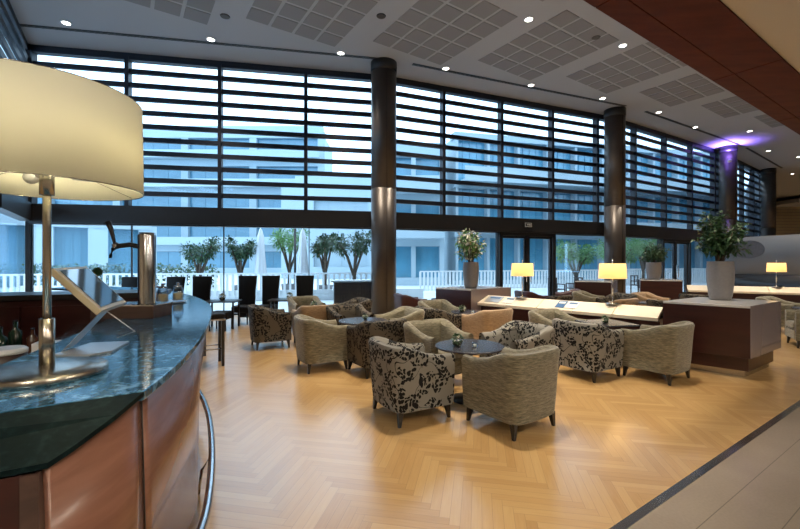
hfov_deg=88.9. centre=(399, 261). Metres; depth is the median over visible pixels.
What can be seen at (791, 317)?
armchair
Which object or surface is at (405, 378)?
armchair
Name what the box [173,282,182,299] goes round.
jar
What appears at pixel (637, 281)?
chair
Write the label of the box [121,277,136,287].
chair
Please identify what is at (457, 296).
base cabinet
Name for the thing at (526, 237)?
door
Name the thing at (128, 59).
window
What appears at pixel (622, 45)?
recessed light
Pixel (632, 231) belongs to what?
trim
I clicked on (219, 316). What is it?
bar stool
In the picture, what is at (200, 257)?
tree
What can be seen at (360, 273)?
terrace railing
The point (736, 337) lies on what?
base cabinet
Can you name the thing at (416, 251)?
apartment building
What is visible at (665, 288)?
base cabinet
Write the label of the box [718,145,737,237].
column
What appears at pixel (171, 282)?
chair
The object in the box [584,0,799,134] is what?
ceiling beam
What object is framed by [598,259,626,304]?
table lamp
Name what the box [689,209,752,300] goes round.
potted plant
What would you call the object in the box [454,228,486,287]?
potted plant
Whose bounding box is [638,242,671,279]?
potted plant
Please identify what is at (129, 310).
drip tray
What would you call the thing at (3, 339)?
bottle
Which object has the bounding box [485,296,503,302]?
magazine
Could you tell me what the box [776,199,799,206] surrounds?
ceiling
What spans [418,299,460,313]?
armchair
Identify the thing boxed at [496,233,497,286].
window
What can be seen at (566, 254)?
tree
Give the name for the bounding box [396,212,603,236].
trim
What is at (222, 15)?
ceiling speaker
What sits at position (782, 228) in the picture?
wall
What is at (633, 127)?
window blinds
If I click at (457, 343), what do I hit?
bowl
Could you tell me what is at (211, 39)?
recessed light
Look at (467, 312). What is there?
table
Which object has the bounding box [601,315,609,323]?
bowl
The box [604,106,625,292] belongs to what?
column
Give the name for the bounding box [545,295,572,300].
armchair
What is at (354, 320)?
table
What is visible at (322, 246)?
tree
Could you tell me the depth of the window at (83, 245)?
22.37 m
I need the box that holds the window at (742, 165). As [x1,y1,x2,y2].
[716,154,760,235]
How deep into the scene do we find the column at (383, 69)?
11.24 m
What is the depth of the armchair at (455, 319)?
6.75 m
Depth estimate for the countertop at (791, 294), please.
11.51 m
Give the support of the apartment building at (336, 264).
on the paving
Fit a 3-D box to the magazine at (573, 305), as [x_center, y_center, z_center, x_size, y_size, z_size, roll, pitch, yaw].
[3.040,0.756,7.186,0.221,0.104,0.200,0,0,-44]
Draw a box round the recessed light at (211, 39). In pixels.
[206,37,215,41]
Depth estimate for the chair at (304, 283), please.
10.36 m
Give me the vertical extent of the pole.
2.900 m
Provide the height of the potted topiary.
0.261 m
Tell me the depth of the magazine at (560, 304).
7.32 m
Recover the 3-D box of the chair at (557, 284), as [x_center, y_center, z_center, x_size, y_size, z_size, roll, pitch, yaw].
[6.599,1.117,17.202,0.500,0.905,0.485,0,0,-23]
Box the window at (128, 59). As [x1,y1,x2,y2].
[27,44,370,229]
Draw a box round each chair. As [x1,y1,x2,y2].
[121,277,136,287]
[166,277,185,292]
[192,276,211,303]
[231,276,256,324]
[260,275,279,308]
[296,275,313,295]
[556,277,564,291]
[566,277,582,290]
[630,275,639,292]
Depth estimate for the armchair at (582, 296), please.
10.46 m
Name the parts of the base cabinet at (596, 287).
panel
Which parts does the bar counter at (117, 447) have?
panel, post, wood panel, wood panel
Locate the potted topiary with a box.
[92,267,103,276]
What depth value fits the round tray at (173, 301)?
4.08 m
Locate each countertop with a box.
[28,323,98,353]
[478,295,662,329]
[685,285,799,302]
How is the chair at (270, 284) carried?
on the floor at (296, 449)
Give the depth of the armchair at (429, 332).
5.16 m
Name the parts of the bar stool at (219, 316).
seat, leg, leg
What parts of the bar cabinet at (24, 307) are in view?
door, door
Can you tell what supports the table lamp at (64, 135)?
on the bar counter at (117, 447)
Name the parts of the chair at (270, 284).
seat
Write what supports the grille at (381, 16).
attached to the ceiling speaker at (379, 15)
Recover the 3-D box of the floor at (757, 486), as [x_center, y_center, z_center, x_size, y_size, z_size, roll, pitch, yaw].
[28.243,1.530,-0.722,78.001,0.060,35.184,0,0,-34]
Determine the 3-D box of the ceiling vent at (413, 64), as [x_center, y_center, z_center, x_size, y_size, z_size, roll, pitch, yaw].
[4.237,-5.612,13.136,8.363,0.016,0.100,0,0,-22]
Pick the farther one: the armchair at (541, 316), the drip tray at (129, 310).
the armchair at (541, 316)
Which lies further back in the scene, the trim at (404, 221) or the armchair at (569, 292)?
the trim at (404, 221)
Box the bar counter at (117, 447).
[0,286,211,528]
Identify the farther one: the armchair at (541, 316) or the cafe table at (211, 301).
the cafe table at (211, 301)
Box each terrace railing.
[0,272,370,297]
[419,269,646,290]
[628,268,705,283]
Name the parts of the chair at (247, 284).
seat, backrest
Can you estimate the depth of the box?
2.60 m
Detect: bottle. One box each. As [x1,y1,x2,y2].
[0,326,7,345]
[8,320,22,345]
[26,328,37,352]
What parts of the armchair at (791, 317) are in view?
seat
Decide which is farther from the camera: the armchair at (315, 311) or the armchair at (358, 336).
the armchair at (315, 311)
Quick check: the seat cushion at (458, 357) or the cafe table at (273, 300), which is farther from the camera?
the cafe table at (273, 300)
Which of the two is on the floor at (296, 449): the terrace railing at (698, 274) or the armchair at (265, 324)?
the armchair at (265, 324)
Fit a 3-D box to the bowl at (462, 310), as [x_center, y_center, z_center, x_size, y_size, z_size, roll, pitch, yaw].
[1.120,0.842,7.351,0.154,0.146,0.152,0,0,0]
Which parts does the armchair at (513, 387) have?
leg, leg, leg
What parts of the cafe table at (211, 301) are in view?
leg, leg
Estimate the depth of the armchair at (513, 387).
3.52 m
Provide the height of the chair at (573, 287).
0.905 m
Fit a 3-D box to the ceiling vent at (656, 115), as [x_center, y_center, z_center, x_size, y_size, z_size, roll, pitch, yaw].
[12.683,-5.612,17.362,8.227,0.016,0.100,0,0,-31]
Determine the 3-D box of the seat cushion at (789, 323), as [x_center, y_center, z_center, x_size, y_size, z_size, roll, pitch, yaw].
[7.257,1.130,7.225,0.540,0.130,0.415,0,0,30]
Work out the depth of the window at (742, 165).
23.70 m
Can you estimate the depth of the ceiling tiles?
10.15 m
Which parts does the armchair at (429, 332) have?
seat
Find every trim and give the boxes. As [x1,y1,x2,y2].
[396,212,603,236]
[609,400,799,528]
[626,224,704,241]
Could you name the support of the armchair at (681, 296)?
on the floor at (296, 449)
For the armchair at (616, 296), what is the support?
on the floor at (296, 449)
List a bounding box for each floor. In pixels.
[188,315,799,528]
[628,407,799,528]
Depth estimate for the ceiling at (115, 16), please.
10.74 m
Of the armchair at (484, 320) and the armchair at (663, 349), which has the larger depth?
the armchair at (484, 320)
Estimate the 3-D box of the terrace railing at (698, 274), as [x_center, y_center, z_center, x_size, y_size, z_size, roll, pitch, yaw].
[21.000,0.932,28.750,14.796,0.985,0.094,0,0,-18]
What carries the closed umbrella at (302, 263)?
on the paving
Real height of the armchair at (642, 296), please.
0.736 m
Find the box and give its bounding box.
[31,340,60,352]
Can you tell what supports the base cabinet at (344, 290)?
on the paving
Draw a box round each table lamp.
[0,58,143,390]
[511,259,533,297]
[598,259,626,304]
[766,260,786,286]
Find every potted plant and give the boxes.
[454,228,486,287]
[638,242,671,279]
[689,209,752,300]
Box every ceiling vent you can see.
[20,24,376,59]
[412,63,626,106]
[645,111,739,144]
[746,148,782,167]
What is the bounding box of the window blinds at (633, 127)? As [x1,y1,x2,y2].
[626,121,718,228]
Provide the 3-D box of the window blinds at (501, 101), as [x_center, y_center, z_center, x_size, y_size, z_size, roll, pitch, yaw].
[3.800,-3.560,14.100,9.496,4.120,0.255,0,0,-22]
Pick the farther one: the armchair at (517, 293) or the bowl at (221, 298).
the armchair at (517, 293)
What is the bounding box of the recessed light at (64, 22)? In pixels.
[60,20,71,25]
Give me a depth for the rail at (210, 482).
2.49 m
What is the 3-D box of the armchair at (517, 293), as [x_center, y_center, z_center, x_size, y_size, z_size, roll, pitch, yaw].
[3.479,1.132,10.892,0.685,0.736,0.698,0,0,-20]
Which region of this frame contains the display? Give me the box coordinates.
[52,267,134,356]
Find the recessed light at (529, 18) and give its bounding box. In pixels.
[524,16,533,21]
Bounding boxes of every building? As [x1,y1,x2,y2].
[0,126,331,272]
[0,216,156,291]
[281,176,370,278]
[396,143,444,285]
[444,131,738,284]
[737,188,746,226]
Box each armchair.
[248,304,291,350]
[287,296,325,311]
[291,304,335,342]
[293,314,347,373]
[326,303,374,325]
[335,297,371,312]
[346,318,406,378]
[368,336,454,427]
[373,306,424,320]
[394,293,426,308]
[403,318,473,374]
[415,305,461,329]
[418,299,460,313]
[461,345,559,440]
[462,308,512,338]
[479,320,553,356]
[514,290,548,298]
[528,308,586,344]
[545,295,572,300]
[552,318,623,382]
[555,288,579,300]
[572,290,604,301]
[595,298,638,304]
[596,293,636,302]
[621,321,694,385]
[631,292,670,305]
[646,299,664,306]
[679,294,708,298]
[755,296,799,327]
[784,309,799,347]
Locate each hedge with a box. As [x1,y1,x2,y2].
[20,263,130,291]
[156,262,219,290]
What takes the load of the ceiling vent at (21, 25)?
in the ceiling at (115, 16)
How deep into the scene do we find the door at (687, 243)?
18.39 m
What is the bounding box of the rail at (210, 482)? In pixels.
[196,389,215,528]
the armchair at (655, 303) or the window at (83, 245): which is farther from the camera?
the window at (83, 245)
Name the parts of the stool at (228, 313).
seat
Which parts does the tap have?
lever, spout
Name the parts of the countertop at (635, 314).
panel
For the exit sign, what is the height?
0.170 m
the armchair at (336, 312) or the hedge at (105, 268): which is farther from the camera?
the hedge at (105, 268)
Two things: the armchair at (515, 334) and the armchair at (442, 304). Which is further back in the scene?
the armchair at (442, 304)
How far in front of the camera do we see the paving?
24.17 m
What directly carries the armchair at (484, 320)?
on the floor at (296, 449)
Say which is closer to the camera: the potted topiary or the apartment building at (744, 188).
the potted topiary
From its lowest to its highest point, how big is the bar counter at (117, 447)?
1.100 m
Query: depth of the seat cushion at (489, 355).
4.92 m
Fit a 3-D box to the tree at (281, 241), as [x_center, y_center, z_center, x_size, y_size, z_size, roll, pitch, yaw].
[-5.073,-0.088,18.609,1.952,3.177,1.827,0,0,38]
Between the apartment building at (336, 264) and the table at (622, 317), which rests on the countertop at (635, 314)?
the table at (622, 317)
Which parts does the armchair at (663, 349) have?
leg, leg, leg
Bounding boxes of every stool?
[204,311,225,365]
[209,310,231,330]
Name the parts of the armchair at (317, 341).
leg, leg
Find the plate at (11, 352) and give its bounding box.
[0,345,28,364]
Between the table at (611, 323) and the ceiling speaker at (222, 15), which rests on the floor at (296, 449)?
the table at (611, 323)
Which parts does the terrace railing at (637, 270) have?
rail, rail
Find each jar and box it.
[157,283,167,301]
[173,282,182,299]
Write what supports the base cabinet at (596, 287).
on the floor at (296, 449)
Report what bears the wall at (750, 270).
on the floor at (296, 449)
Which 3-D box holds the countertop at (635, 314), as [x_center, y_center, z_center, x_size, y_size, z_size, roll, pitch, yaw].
[2.950,1.100,7.481,0.620,0.800,3.250,0,0,-44]
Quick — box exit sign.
[524,222,531,227]
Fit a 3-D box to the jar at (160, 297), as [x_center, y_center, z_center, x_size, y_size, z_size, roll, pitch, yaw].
[-2.280,0.296,3.920,0.100,0.184,0.100,0,0,0]
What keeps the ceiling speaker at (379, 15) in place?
attached to the ceiling at (115, 16)
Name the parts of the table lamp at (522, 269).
lamp shade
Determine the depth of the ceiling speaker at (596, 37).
10.18 m
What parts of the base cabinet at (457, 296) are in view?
panel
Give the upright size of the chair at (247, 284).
1.156 m
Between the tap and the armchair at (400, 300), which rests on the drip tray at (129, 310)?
the tap
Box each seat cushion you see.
[438,350,462,360]
[486,346,509,356]
[786,320,793,328]
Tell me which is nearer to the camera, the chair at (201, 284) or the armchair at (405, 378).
the armchair at (405, 378)
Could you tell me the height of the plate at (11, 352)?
0.120 m
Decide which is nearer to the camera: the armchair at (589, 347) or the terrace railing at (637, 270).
the armchair at (589, 347)
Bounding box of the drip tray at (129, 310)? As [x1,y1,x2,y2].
[91,302,172,318]
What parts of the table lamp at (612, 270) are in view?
lamp shade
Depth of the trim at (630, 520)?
2.86 m
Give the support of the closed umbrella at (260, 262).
on the paving
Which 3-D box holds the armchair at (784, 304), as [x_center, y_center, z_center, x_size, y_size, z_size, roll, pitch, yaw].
[8.189,1.132,8.819,0.698,0.736,0.685,0,0,-30]
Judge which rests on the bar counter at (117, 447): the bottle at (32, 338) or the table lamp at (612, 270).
the bottle at (32, 338)
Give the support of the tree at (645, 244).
on the paving
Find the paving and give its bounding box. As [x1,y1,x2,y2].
[157,274,706,311]
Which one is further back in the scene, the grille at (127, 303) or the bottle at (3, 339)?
the grille at (127, 303)
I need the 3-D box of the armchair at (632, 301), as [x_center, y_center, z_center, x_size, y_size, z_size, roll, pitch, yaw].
[4.673,1.132,8.762,0.698,0.736,0.685,0,0,-35]
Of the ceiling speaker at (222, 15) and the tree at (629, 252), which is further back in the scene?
the tree at (629, 252)
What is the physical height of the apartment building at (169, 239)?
19.512 m
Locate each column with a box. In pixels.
[371,57,396,313]
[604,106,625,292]
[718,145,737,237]
[760,168,776,235]
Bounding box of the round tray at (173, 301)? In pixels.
[156,300,186,303]
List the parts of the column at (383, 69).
casing, casing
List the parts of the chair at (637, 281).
backrest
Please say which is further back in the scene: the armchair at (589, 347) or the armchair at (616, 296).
the armchair at (616, 296)
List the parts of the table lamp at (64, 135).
socket stem, lamp shade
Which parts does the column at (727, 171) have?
casing, casing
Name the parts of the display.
stand arm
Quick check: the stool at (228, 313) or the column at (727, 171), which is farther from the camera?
the column at (727, 171)
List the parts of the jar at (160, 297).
lid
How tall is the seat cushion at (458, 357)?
0.130 m
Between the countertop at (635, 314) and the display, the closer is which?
the display
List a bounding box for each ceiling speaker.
[220,13,229,18]
[376,13,385,18]
[592,35,600,39]
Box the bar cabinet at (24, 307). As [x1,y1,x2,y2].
[0,289,170,345]
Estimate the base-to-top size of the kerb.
0.400 m
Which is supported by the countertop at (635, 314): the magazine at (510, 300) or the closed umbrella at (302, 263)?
the magazine at (510, 300)
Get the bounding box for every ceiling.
[0,0,799,201]
[721,0,799,72]
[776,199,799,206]
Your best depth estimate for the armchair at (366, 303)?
8.55 m
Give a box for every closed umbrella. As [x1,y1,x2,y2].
[254,228,266,289]
[297,229,308,272]
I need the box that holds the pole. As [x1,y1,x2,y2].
[294,229,295,289]
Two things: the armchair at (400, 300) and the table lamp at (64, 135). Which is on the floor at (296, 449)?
the armchair at (400, 300)
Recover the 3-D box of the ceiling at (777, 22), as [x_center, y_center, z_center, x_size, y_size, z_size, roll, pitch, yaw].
[27.011,-2.770,1.103,74.000,0.300,31.589,0,0,-34]
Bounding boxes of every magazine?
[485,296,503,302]
[502,297,516,303]
[555,301,567,307]
[564,301,580,308]
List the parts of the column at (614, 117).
casing, casing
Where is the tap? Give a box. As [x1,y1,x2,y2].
[104,221,155,303]
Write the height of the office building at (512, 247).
10.608 m
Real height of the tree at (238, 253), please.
2.666 m
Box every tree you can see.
[179,236,221,275]
[225,235,257,289]
[267,228,311,289]
[310,232,337,288]
[328,229,370,279]
[556,239,599,289]
[594,238,643,263]
[630,238,656,287]
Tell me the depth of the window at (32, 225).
11.02 m
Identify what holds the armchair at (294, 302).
on the floor at (296, 449)
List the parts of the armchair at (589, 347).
leg, leg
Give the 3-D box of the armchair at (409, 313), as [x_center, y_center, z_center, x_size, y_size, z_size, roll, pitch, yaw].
[0.000,1.132,6.731,0.685,0.736,0.698,0,0,-28]
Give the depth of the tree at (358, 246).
15.89 m
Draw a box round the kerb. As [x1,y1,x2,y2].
[187,288,423,299]
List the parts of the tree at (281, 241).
planter pot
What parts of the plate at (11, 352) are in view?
lid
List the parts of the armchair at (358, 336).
leg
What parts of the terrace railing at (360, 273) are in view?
rail, rail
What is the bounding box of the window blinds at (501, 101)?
[396,77,603,221]
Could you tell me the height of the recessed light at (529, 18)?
0.015 m
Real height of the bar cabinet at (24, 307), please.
1.190 m
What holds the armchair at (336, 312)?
on the floor at (296, 449)
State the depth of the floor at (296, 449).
3.33 m
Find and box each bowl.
[218,293,226,300]
[451,333,463,346]
[459,305,465,312]
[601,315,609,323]
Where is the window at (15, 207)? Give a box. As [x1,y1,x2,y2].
[0,0,30,291]
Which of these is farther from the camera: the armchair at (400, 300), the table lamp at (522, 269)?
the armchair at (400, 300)
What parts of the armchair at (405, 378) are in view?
leg, leg, leg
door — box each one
[495,232,555,295]
[657,238,690,293]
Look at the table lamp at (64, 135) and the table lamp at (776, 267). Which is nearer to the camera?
the table lamp at (64, 135)
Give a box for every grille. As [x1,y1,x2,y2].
[123,302,172,305]
[377,14,384,18]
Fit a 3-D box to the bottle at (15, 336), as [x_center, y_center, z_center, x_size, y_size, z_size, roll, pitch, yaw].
[-2.620,0.499,2.780,0.072,0.202,0.072,0,0,0]
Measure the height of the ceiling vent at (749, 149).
0.016 m
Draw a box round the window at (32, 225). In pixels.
[31,224,309,314]
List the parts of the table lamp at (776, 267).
lamp shade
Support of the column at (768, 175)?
on the floor at (296, 449)
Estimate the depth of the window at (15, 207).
9.26 m
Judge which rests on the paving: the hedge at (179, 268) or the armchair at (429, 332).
the hedge at (179, 268)
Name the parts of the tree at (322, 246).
planter pot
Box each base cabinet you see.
[330,279,370,303]
[436,286,510,310]
[575,280,616,296]
[640,278,682,299]
[663,297,780,376]
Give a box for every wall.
[722,234,799,286]
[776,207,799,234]
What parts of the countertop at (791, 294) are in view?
panel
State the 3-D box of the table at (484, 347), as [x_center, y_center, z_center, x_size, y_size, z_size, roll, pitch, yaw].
[0.760,1.205,4.460,0.750,0.590,0.750,0,0,0]
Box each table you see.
[206,299,241,328]
[267,298,287,308]
[338,317,385,324]
[435,339,503,404]
[451,310,479,314]
[479,305,662,321]
[575,319,639,328]
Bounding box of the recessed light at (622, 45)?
[618,43,627,47]
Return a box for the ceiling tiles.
[125,0,782,127]
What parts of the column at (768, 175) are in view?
casing, casing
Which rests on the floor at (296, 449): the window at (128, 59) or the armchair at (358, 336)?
the armchair at (358, 336)
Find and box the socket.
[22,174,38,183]
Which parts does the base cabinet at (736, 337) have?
panel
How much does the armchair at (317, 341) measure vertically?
0.736 m

